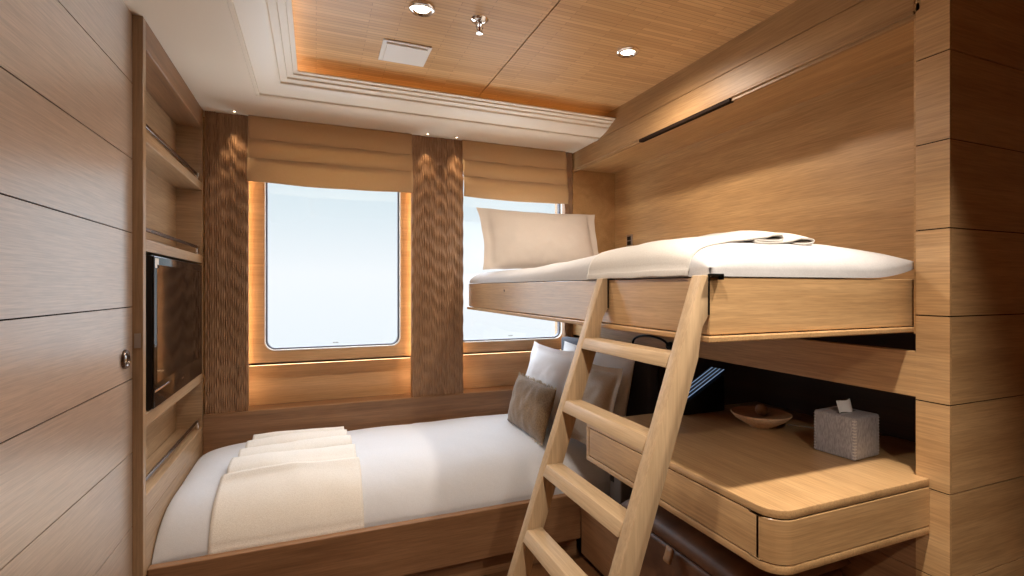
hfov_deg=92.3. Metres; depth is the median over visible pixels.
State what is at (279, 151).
blind
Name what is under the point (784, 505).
desk
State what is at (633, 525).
ladder
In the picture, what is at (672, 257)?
throw blanket
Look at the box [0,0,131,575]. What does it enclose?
door
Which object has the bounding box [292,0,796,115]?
ceiling
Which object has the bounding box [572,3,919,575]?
wall
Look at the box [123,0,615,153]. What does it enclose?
trim
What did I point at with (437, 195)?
carved column
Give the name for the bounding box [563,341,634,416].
pillow
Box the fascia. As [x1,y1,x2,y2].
[572,0,915,171]
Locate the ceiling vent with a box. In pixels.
[378,39,431,66]
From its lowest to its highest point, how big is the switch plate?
0.120 m
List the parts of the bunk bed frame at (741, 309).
rail, board, rail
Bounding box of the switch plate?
[626,234,632,246]
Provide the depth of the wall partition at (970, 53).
1.43 m
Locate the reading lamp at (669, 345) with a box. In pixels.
[632,335,672,349]
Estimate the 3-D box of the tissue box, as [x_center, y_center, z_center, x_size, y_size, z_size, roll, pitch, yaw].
[1.117,0.462,1.645,0.139,0.176,0.136,0,0,-26]
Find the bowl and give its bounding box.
[731,406,792,428]
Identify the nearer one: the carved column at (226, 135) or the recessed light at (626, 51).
the recessed light at (626, 51)
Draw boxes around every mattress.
[152,414,632,564]
[470,241,913,282]
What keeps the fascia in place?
attached to the wall at (825, 152)
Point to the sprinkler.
(478, 20)
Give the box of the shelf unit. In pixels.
[131,14,202,575]
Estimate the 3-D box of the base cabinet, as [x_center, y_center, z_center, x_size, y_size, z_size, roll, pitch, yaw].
[0.598,1.169,2.284,0.440,0.262,0.333,0,0,-22]
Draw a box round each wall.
[203,117,556,414]
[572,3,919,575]
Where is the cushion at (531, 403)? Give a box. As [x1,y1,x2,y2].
[507,371,556,446]
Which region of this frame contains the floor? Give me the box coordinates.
[483,538,602,575]
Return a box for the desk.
[587,402,928,574]
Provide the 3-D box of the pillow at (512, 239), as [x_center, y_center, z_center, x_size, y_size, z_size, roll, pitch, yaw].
[0.189,-0.295,3.040,0.825,0.380,0.222,0,0,-22]
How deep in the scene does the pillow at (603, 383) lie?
2.36 m
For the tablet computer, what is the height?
0.185 m
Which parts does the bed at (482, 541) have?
rail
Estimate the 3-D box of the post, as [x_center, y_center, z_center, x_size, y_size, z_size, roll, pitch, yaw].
[0.523,0.919,2.372,0.074,0.238,0.100,0,0,-22]
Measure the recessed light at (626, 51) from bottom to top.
0.011 m
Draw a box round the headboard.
[561,336,665,415]
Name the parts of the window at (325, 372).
recess panel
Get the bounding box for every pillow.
[476,207,598,269]
[526,341,574,428]
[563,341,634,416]
[571,364,622,444]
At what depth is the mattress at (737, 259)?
1.35 m
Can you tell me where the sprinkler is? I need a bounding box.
[470,15,488,34]
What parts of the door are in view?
handle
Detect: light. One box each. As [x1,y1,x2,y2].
[256,358,396,365]
[408,0,434,16]
[616,46,638,57]
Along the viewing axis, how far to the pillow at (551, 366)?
2.76 m
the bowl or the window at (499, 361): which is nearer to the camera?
the bowl
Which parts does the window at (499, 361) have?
recess panel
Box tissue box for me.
[814,398,879,460]
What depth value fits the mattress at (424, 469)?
2.28 m
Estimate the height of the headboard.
0.712 m
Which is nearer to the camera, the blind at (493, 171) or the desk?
the desk
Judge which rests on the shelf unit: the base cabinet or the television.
the television
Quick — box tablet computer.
[683,367,724,414]
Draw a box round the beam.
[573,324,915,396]
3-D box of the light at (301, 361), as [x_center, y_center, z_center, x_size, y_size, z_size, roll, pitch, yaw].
[-1.047,0.433,2.898,0.887,0.002,0.002,0,0,-22]
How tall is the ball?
0.048 m
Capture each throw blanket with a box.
[208,426,363,554]
[587,231,814,279]
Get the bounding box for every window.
[249,181,410,405]
[463,204,561,388]
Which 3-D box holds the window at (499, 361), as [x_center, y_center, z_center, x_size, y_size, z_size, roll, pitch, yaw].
[0.021,-0.115,3.353,0.921,1.630,0.125,0,0,-22]
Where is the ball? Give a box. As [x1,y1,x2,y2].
[755,403,767,415]
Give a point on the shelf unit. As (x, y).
(167, 158)
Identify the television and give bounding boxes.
[146,255,201,409]
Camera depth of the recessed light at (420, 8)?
1.86 m
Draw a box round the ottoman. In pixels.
[620,499,850,575]
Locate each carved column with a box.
[205,111,248,413]
[411,135,462,396]
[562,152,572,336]
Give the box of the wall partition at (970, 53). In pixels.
[916,0,1023,575]
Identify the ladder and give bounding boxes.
[507,274,723,575]
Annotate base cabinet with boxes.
[581,508,618,575]
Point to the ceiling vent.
(391, 50)
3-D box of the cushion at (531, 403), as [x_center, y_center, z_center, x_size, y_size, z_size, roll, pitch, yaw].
[0.100,0.656,2.731,0.142,0.308,0.502,0,0,-22]
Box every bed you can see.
[147,385,580,575]
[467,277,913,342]
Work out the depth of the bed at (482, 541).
2.19 m
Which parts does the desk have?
panel, drawer, panel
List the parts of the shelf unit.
latch plate, post, panel, guard rail, guard rail, guard rail, shelf, shelf, shelf, shelf, panel, panel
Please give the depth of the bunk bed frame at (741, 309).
1.38 m
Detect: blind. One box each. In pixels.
[247,115,412,192]
[462,140,568,203]
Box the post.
[610,474,631,503]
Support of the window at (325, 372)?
in the wall at (203, 117)
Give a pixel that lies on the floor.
(537, 569)
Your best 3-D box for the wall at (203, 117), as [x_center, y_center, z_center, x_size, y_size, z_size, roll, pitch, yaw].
[-0.234,0.050,3.292,3.800,2.500,0.090,0,0,-22]

